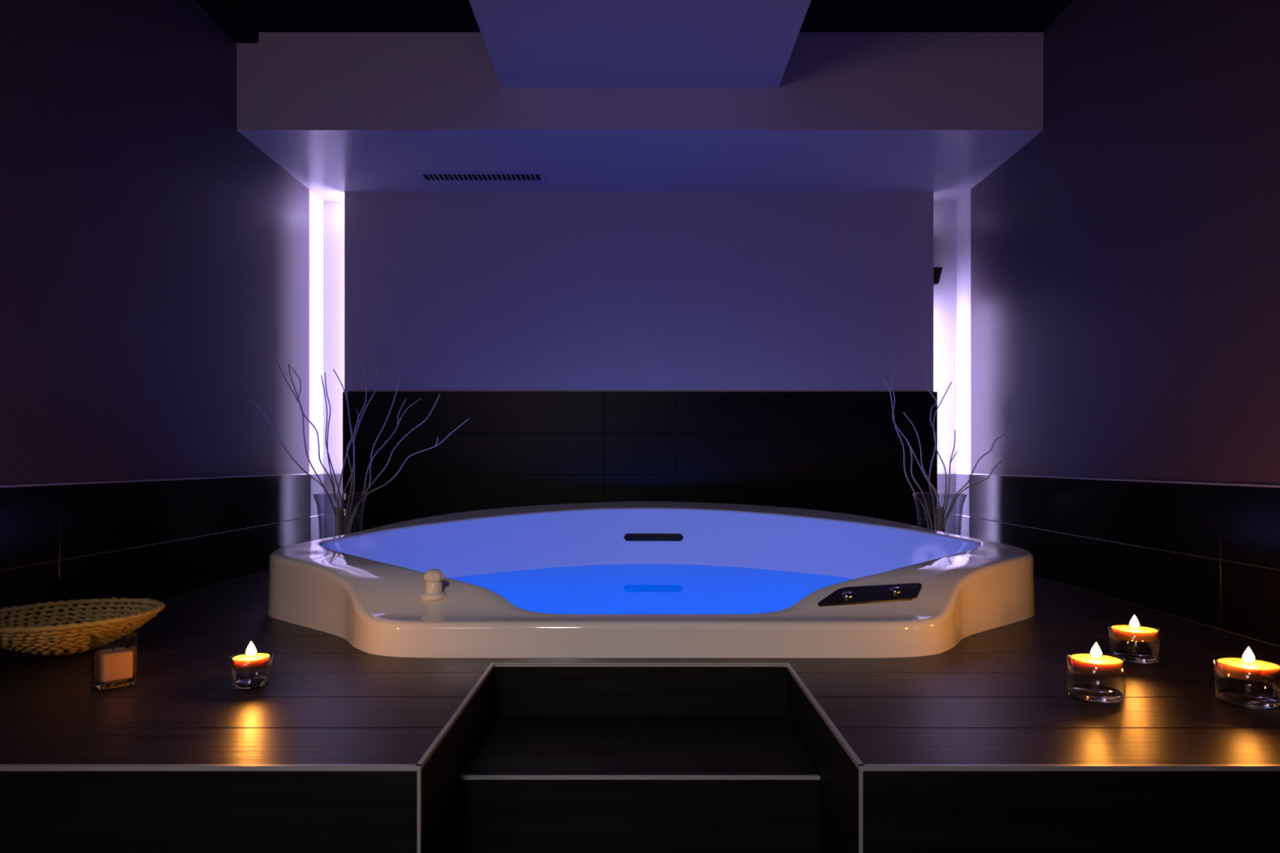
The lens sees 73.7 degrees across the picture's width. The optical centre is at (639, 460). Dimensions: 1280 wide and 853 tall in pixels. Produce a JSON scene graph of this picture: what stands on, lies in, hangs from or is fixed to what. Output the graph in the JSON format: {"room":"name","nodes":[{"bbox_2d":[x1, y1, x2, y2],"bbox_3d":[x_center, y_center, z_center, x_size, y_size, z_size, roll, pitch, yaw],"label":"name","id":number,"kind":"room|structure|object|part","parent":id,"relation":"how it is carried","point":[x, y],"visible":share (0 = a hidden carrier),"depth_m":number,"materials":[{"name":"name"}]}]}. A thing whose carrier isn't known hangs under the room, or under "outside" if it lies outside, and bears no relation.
{"room":"spa hot tub room","nodes":[
{"label":"spa hot tub room","id":0,"kind":"room"},
{"bbox_2d":[0,0,324,647],"bbox_3d":[-1.437,-0.362,0.660,0.127,2.205,6.120,0,0,0],"label":"wall","id":1,"kind":"structure","parent":0,"point":[154,260],"depth_m":2.37,"materials":[{"name":"purple paint"}]},
{"bbox_2d":[0,473,311,487],"bbox_3d":[-1.375,0.057,1.530,0.009,0.004,4.059,0,0,0],"label":"trim","id":2,"kind":"structure","parent":1,"relation":"attached to","point":[170,479],"depth_m":2.30,"materials":[{"name":"silver metal"}]},
{"bbox_2d":[195,0,258,43],"bbox_3d":[-1.343,-1.445,0.260,0.075,0.038,5.319,0,0,0],"label":"trim","id":3,"kind":"structure","parent":1,"relation":"attached to","point":[224,13],"depth_m":2.78,"materials":[{"name":"black paint"}]},
{"bbox_2d":[236,32,1043,200],"bbox_3d":[0.000,-1.296,3.320,2.760,0.335,0.800,0,0,0],"label":"ceiling","id":4,"kind":"structure","parent":0,"point":[340,113],"depth_m":2.92,"materials":[{"name":"paint"}]},
{"bbox_2d":[414,170,547,183],"bbox_3d":[-0.628,-1.127,3.400,0.504,0.004,0.144,0,0,0],"label":"ceiling vent","id":5,"kind":"object","parent":4,"relation":"in","point":[426,176],"visible":1,"depth_m":3.40,"materials":[{"name":"metal"}]},
{"bbox_3d":[-0.869,-1.127,3.400,0.022,0.004,0.078,0,0,0],"label":"frame","id":6,"kind":"part","parent":5,"relation":"part of","materials":[{"name":"grey paint"}]},
{"bbox_3d":[-0.628,-1.127,3.345,0.504,0.004,0.033,0,0,0],"label":"frame","id":7,"kind":"part","parent":5,"relation":"part of","materials":[{"name":"grey paint"}]},
{"bbox_3d":[-0.628,-1.127,3.455,0.504,0.004,0.033,0,0,0],"label":"frame","id":8,"kind":"part","parent":5,"relation":"part of","materials":[{"name":"grey paint"}]},
{"bbox_3d":[-0.387,-1.127,3.400,0.022,0.004,0.078,0,0,0],"label":"frame","id":9,"kind":"part","parent":5,"relation":"part of","materials":[{"name":"grey paint"}]},
{"bbox_2d":[323,200,956,537],"bbox_3d":[0.000,-0.362,3.776,3.000,2.205,0.127,0,0,0],"label":"light strip","id":10,"kind":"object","parent":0,"point":[944,211],"depth_m":3.72,"materials":[{"name":"white paint"}]},
{"bbox_2d":[342,191,937,534],"bbox_3d":[0.000,-0.354,3.592,2.494,1.549,0.032,0,0,0],"label":"wall panel","id":11,"kind":"object","parent":10,"relation":"attached to","point":[706,347],"visible":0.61,"depth_m":3.59,"materials":[{"name":"grey paint"}]},
{"bbox_2d":[933,265,943,284],"bbox_3d":[1.266,-0.794,3.684,0.063,0.076,0.072,0,0,0],"label":"wall lamp","id":12,"kind":"object","parent":10,"relation":"attached to","point":[937,268],"visible":0.42,"depth_m":3.65,"materials":[{"name":"black plastic"}]},
{"bbox_2d":[230,0,1073,32],"bbox_3d":[0.000,-1.515,0.660,3.100,0.100,6.360,0,0,0],"label":"ceiling","id":13,"kind":"structure","parent":0,"point":[264,15],"depth_m":2.81,"materials":[{"name":"black paint"}]},
{"bbox_2d":[468,0,811,87],"bbox_3d":[0.000,-1.369,0.260,0.949,0.189,5.320,0,0,0],"label":"ceiling","id":14,"kind":"structure","parent":13,"relation":"attached to","point":[529,43],"depth_m":2.59,"materials":[{"name":"paint"}]},
{"bbox_2d":[955,0,1279,647],"bbox_3d":[1.437,-0.362,0.660,0.127,2.205,6.120,0,0,0],"label":"wall","id":15,"kind":"structure","parent":0,"point":[1125,260],"depth_m":2.36,"materials":[{"name":"purple paint"}]},
{"bbox_2d":[968,473,1279,487],"bbox_3d":[1.375,0.057,1.530,0.009,0.004,4.059,0,0,0],"label":"trim","id":16,"kind":"structure","parent":15,"relation":"attached to","point":[1109,479],"depth_m":2.30,"materials":[{"name":"silver metal"}]},
{"bbox_3d":[0.000,0.790,0.660,3.100,0.100,6.360,0,0,0],"label":"floor","id":17,"kind":"structure","parent":0,"visible":0},
{"bbox_2d":[0,568,1279,852],"bbox_3d":[0.000,0.570,2.417,2.760,0.340,2.606,0,0,0],"label":"deck","id":18,"kind":"object","parent":17,"relation":"on","point":[999,695],"visible":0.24,"depth_m":1.28,"materials":[{"name":"wood"}]},
{"bbox_2d":[0,596,164,655],"bbox_3d":[-1.186,0.353,1.765,0.356,0.090,0.356,0,0,40],"label":"woven basket","id":19,"kind":"object","parent":18,"relation":"on","point":[43,637],"visible":0.98,"depth_m":1.74,"materials":[{"name":"wicker"}]},
{"bbox_2d":[89,629,137,691],"bbox_3d":[-0.935,0.354,1.515,0.061,0.092,0.061,0,0,42],"label":"tumbler","id":20,"kind":"object","parent":18,"relation":"on","point":[96,684],"visible":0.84,"depth_m":1.50,"materials":[{"name":"clear glass"}]},
{"bbox_2d":[93,645,132,682],"bbox_3d":[-0.935,0.357,1.515,0.049,0.058,0.049,0,0,42],"label":"candle","id":21,"kind":"object","parent":20,"relation":"in","point":[113,664],"visible":1,"depth_m":1.50,"materials":[{"name":"wax"}]},
{"bbox_3d":[-0.935,0.393,1.515,0.056,0.011,0.056,0,0,42],"label":"glass","id":22,"kind":"part","parent":20,"relation":"part of","materials":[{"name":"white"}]},
{"bbox_2d":[0,764,420,770],"bbox_3d":[-0.833,0.402,1.115,1.094,0.006,0.007,0,0,0],"label":"trim","id":23,"kind":"structure","parent":18,"relation":"attached to","point":[2,766],"depth_m":1.11,"materials":[{"name":"silver metal"}]},
{"bbox_2d":[228,651,273,689],"bbox_3d":[-0.688,0.373,1.510,0.073,0.054,0.073,0,0,0],"label":"glass","id":24,"kind":"object","parent":18,"relation":"on","point":[251,682],"visible":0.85,"depth_m":1.50,"materials":[{"name":"clear glass"}]},
{"bbox_2d":[231,641,270,671],"bbox_3d":[-0.688,0.343,1.510,0.061,0.045,0.061,0,0,0],"label":"tealight","id":25,"kind":"object","parent":24,"relation":"on","point":[242,664],"visible":0.99,"depth_m":1.50,"materials":[{"name":"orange wax"}]},
{"bbox_3d":[-0.688,0.392,1.510,0.051,0.013,0.051,0,0,0],"label":"glass","id":26,"kind":"part","parent":24,"relation":"part of","materials":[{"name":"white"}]},
{"bbox_2d":[312,492,367,538],"bbox_3d":[-1.105,0.261,3.150,0.192,0.277,0.192,0,0,0],"label":"glass vase","id":27,"kind":"object","parent":18,"relation":"on","point":[314,494],"visible":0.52,"depth_m":3.12,"materials":[{"name":"clear glass"}]},
{"bbox_2d":[249,398,335,513],"bbox_3d":[-1.230,0.083,3.049,0.332,0.591,0.052,0,0,-43],"label":"twig","id":28,"kind":"object","parent":27,"relation":"in","point":[296,463],"visible":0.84,"depth_m":3.06,"materials":[{"name":"wood"}]},
{"bbox_2d":[275,357,335,515],"bbox_3d":[-1.198,0.006,3.092,0.221,0.745,0.056,0,0,-35],"label":"twig","id":29,"kind":"object","parent":27,"relation":"in","point":[316,473],"visible":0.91,"depth_m":3.07,"materials":[{"name":"wood"}]},
{"bbox_2d":[288,364,342,534],"bbox_3d":[-1.188,0.013,3.125,0.189,0.730,0.022,0,0,-15],"label":"twig","id":30,"kind":"object","parent":27,"relation":"in","point":[288,365],"visible":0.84,"depth_m":3.12,"materials":[{"name":"wood"}]},
{"bbox_2d":[324,372,338,506],"bbox_3d":[-1.142,0.025,3.172,0.098,0.707,0.029,0,0,26],"label":"twig","id":31,"kind":"object","parent":27,"relation":"in","point":[325,372],"visible":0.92,"depth_m":3.18,"materials":[{"name":"wood"}]},
{"bbox_2d":[320,375,344,534],"bbox_3d":[-1.139,0.031,3.158,0.096,0.694,0.012,0,0,14],"label":"twig","id":32,"kind":"object","parent":27,"relation":"in","point":[321,375],"visible":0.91,"depth_m":3.15,"materials":[{"name":"wood"}]},
{"bbox_2d":[333,506,343,536],"bbox_3d":[-1.105,0.278,3.130,0.032,0.217,0.031,0,0,0],"label":"stick","id":33,"kind":"object","parent":27,"relation":"in","point":[338,508],"visible":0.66,"depth_m":3.12,"materials":[{"name":"brown wood"}]},
{"bbox_2d":[333,368,352,534],"bbox_3d":[-1.104,0.018,3.188,0.107,0.721,0.039,0,0,42],"label":"twig","id":34,"kind":"object","parent":27,"relation":"in","point":[333,369],"visible":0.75,"depth_m":3.16,"materials":[{"name":"wood"}]},
{"bbox_2d":[342,366,355,503],"bbox_3d":[-1.078,0.018,3.141,0.056,0.721,0.026,0,0,0],"label":"twig","id":35,"kind":"object","parent":27,"relation":"in","point":[353,366],"visible":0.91,"depth_m":3.14,"materials":[{"name":"wood"}]},
{"bbox_2d":[337,360,366,506],"bbox_3d":[-1.063,0.004,3.158,0.109,0.748,0.024,0,0,0],"label":"twig","id":36,"kind":"object","parent":27,"relation":"in","point":[361,360],"visible":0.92,"depth_m":3.15,"materials":[{"name":"wood"}]},
{"bbox_2d":[346,360,377,533],"bbox_3d":[-1.060,-0.001,3.207,0.060,0.759,0.134,0,0,29],"label":"twig","id":37,"kind":"object","parent":27,"relation":"in","point":[359,421],"visible":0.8,"depth_m":3.21,"materials":[{"name":"wood"}]},
{"bbox_2d":[348,373,400,532],"bbox_3d":[-0.977,0.034,3.129,0.233,0.690,0.023,0,0,17],"label":"twig","id":38,"kind":"object","parent":27,"relation":"in","point":[399,374],"visible":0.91,"depth_m":3.12,"materials":[{"name":"wood"}]},
{"bbox_2d":[348,398,421,533],"bbox_3d":[-0.955,0.073,3.178,0.270,0.611,0.022,0,0,-15],"label":"twig","id":39,"kind":"object","parent":27,"relation":"in","point":[397,421],"visible":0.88,"depth_m":3.17,"materials":[{"name":"wood"}]},
{"bbox_2d":[346,394,440,528],"bbox_3d":[-0.911,0.068,3.136,0.365,0.620,0.012,0,0,6],"label":"twig","id":40,"kind":"object","parent":27,"relation":"in","point":[406,434],"visible":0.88,"depth_m":3.14,"materials":[{"name":"wood"}]},
{"bbox_2d":[346,417,469,533],"bbox_3d":[-0.853,0.113,3.124,0.477,0.531,0.024,0,0,6],"label":"twig","id":41,"kind":"object","parent":27,"relation":"in","point":[436,444],"visible":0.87,"depth_m":3.12,"materials":[{"name":"wood"}]},
{"bbox_2d":[417,770,421,852],"bbox_3d":[-0.288,0.573,1.115,0.004,0.335,0.005,0,0,0],"label":"trim","id":42,"kind":"structure","parent":18,"relation":"attached to","point":[419,772],"depth_m":1.11,"materials":[{"name":"silver metal"}]},
{"bbox_2d":[415,662,493,770],"bbox_3d":[-0.289,0.402,1.397,0.007,0.006,0.567,0,0,0],"label":"trim","id":43,"kind":"structure","parent":18,"relation":"on","point":[447,726],"depth_m":1.31,"materials":[{"name":"silver metal"}]},
{"bbox_2d":[493,662,786,666],"bbox_3d":[0.000,0.402,1.676,0.572,0.006,0.006,0,0,0],"label":"trim","id":44,"kind":"structure","parent":18,"relation":"on","point":[495,664],"depth_m":1.67,"materials":[{"name":"silver metal"}]},
{"bbox_2d":[267,501,1035,657],"bbox_3d":[0.030,0.499,2.630,2.063,0.662,1.807,0,0,0],"label":"tub","id":45,"kind":"object","parent":18,"relation":"in","point":[616,579],"visible":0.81,"depth_m":2.23,"materials":[{"name":"white plastic"}]},
{"bbox_3d":[-0.452,0.281,1.870,0.037,0.033,0.037,0,0,0],"label":"valve knob","id":46,"kind":"part","parent":45,"relation":"part of","materials":[{"name":"beige plastic"}]},
{"bbox_3d":[0.506,0.296,1.873,0.255,0.042,0.060,0,0,-6],"label":"control panel","id":47,"kind":"part","parent":45,"relation":"part of","materials":[{"name":"black plastic"}]},
{"bbox_2d":[786,662,864,770],"bbox_3d":[0.289,0.402,1.397,0.007,0.006,0.567,0,0,0],"label":"trim","id":48,"kind":"structure","parent":18,"relation":"on","point":[832,726],"depth_m":1.31,"materials":[{"name":"silver metal"}]},
{"bbox_2d":[858,770,862,852],"bbox_3d":[0.288,0.573,1.115,0.004,0.335,0.005,0,0,0],"label":"trim","id":49,"kind":"structure","parent":18,"relation":"attached to","point":[860,772],"depth_m":1.11,"materials":[{"name":"silver metal"}]},
{"bbox_2d":[911,492,967,535],"bbox_3d":[1.105,0.261,3.150,0.192,0.277,0.192,0,0,0],"label":"glass vase","id":50,"kind":"object","parent":18,"relation":"on","point":[964,494],"visible":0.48,"depth_m":3.12,"materials":[{"name":"clear glass"}]},
{"bbox_2d":[882,377,928,528],"bbox_3d":[0.986,0.039,3.143,0.198,0.679,0.013,0,0,-8],"label":"twig","id":51,"kind":"object","parent":50,"relation":"in","point":[910,485],"visible":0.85,"depth_m":3.14,"materials":[{"name":"wood"}]},
{"bbox_2d":[891,365,933,529],"bbox_3d":[1.015,0.013,3.163,0.162,0.731,0.020,0,0,19],"label":"twig","id":52,"kind":"object","parent":50,"relation":"in","point":[917,485],"visible":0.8,"depth_m":3.16,"materials":[{"name":"wood"}]},
{"bbox_2d":[903,412,939,506],"bbox_3d":[1.033,0.102,3.130,0.154,0.553,0.016,0,0,-14],"label":"twig","id":53,"kind":"object","parent":50,"relation":"in","point":[904,412],"visible":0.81,"depth_m":3.13,"materials":[{"name":"wood"}]},
{"bbox_2d":[906,438,937,529],"bbox_3d":[1.044,0.149,3.155,0.118,0.460,0.024,0,0,16],"label":"twig","id":54,"kind":"object","parent":50,"relation":"in","point":[906,438],"visible":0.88,"depth_m":3.15,"materials":[{"name":"wood"}]},
{"bbox_2d":[925,367,937,530],"bbox_3d":[1.072,0.020,3.136,0.054,0.717,0.035,0,0,0],"label":"twig","id":55,"kind":"object","parent":50,"relation":"in","point":[929,367],"visible":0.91,"depth_m":3.13,"materials":[{"name":"wood"}]},
{"bbox_2d":[935,506,944,532],"bbox_3d":[1.100,0.278,3.130,0.032,0.217,0.031,0,0,0],"label":"stick","id":56,"kind":"object","parent":50,"relation":"in","point":[940,509],"visible":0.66,"depth_m":3.12,"materials":[{"name":"brown wood"}]},
{"bbox_2d":[933,382,951,510],"bbox_3d":[1.132,0.042,3.175,0.077,0.673,0.054,0,0,0],"label":"twig","id":57,"kind":"object","parent":50,"relation":"in","point":[951,382],"visible":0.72,"depth_m":3.17,"materials":[{"name":"wood"}]},
{"bbox_2d":[943,430,959,517],"bbox_3d":[1.142,0.134,3.146,0.070,0.489,0.014,0,0,0],"label":"twig","id":58,"kind":"object","parent":50,"relation":"in","point":[951,458],"visible":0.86,"depth_m":3.15,"materials":[{"name":"wood"}]},
{"bbox_2d":[943,461,1001,532],"bbox_3d":[1.215,0.190,3.128,0.203,0.377,0.032,0,0,11],"label":"twig","id":59,"kind":"object","parent":50,"relation":"in","point":[957,495],"visible":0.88,"depth_m":3.14,"materials":[{"name":"wood"}]},
{"bbox_2d":[943,423,1018,522],"bbox_3d":[1.222,0.126,3.085,0.282,0.506,0.040,0,0,39],"label":"twig","id":60,"kind":"object","parent":50,"relation":"in","point":[966,484],"visible":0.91,"depth_m":3.10,"materials":[{"name":"wood"}]},
{"bbox_2d":[859,764,1279,770],"bbox_3d":[0.833,0.402,1.115,1.094,0.006,0.007,0,0,0],"label":"trim","id":61,"kind":"structure","parent":18,"relation":"attached to","point":[867,766],"depth_m":1.11,"materials":[{"name":"silver metal"}]},
{"bbox_2d":[1066,652,1126,704],"bbox_3d":[0.767,0.366,1.435,0.088,0.068,0.088,0,0,0],"label":"glass","id":62,"kind":"object","parent":18,"relation":"on","point":[1089,693],"visible":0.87,"depth_m":1.42,"materials":[{"name":"clear glass"}]},
{"bbox_2d":[1070,642,1123,675],"bbox_3d":[0.767,0.330,1.435,0.079,0.047,0.079,0,0,0],"label":"tealight","id":63,"kind":"object","parent":62,"relation":"on","point":[1108,667],"visible":0.99,"depth_m":1.42,"materials":[{"name":"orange wax"}]},
{"bbox_3d":[0.767,0.392,1.435,0.079,0.013,0.079,0,0,0],"label":"glass","id":64,"kind":"part","parent":62,"relation":"part of","materials":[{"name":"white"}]},
{"bbox_2d":[1107,623,1161,665],"bbox_3d":[0.985,0.367,1.700,0.093,0.066,0.093,0,0,0],"label":"glass","id":65,"kind":"object","parent":18,"relation":"on","point":[1131,657],"visible":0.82,"depth_m":1.68,"materials":[{"name":"clear glass"}]},
{"bbox_3d":[0.985,0.392,1.700,0.075,0.013,0.075,0,0,0],"label":"glass","id":66,"kind":"part","parent":65,"relation":"part of","materials":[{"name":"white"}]},
{"bbox_2d":[1111,615,1158,641],"bbox_3d":[0.985,0.331,1.700,0.082,0.045,0.082,0,0,0],"label":"tealight","id":67,"kind":"object","parent":65,"relation":"on","point":[1135,635],"visible":0.97,"depth_m":1.69,"materials":[{"name":"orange wax"}]},
{"bbox_2d":[1213,655,1279,710],"bbox_3d":[1.002,0.366,1.405,0.096,0.067,0.096,0,0,0],"label":"glass","id":68,"kind":"object","parent":18,"relation":"on","point":[1240,698],"visible":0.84,"depth_m":1.39,"materials":[{"name":"clear glass"}]},
{"bbox_2d":[1217,646,1279,681],"bbox_3d":[1.002,0.330,1.405,0.086,0.046,0.086,0,0,0],"label":"tealight","id":69,"kind":"object","parent":68,"relation":"on","point":[1268,673],"visible":1,"depth_m":1.39,"materials":[{"name":"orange wax"}]},
{"bbox_3d":[1.002,0.392,1.405,0.085,0.013,0.085,0,0,0],"label":"glass","id":70,"kind":"part","parent":68,"relation":"part of","materials":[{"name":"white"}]},
{"bbox_2d":[459,715,820,852],"bbox_3d":[0.000,0.621,1.512,0.572,0.239,0.323,0,0,0],"label":"step","id":71,"kind":"structure","parent":17,"relation":"on","point":[496,815],"depth_m":1.35,"materials":[{"name":"tile"}]},
{"bbox_2d":[459,774,820,779],"bbox_3d":[0.000,0.502,1.353,0.570,0.005,0.007,0,0,0],"label":"trim","id":72,"kind":"structure","parent":71,"relation":"attached to","point":[462,776],"depth_m":1.35,"materials":[{"name":"silver metal"}]}
]}

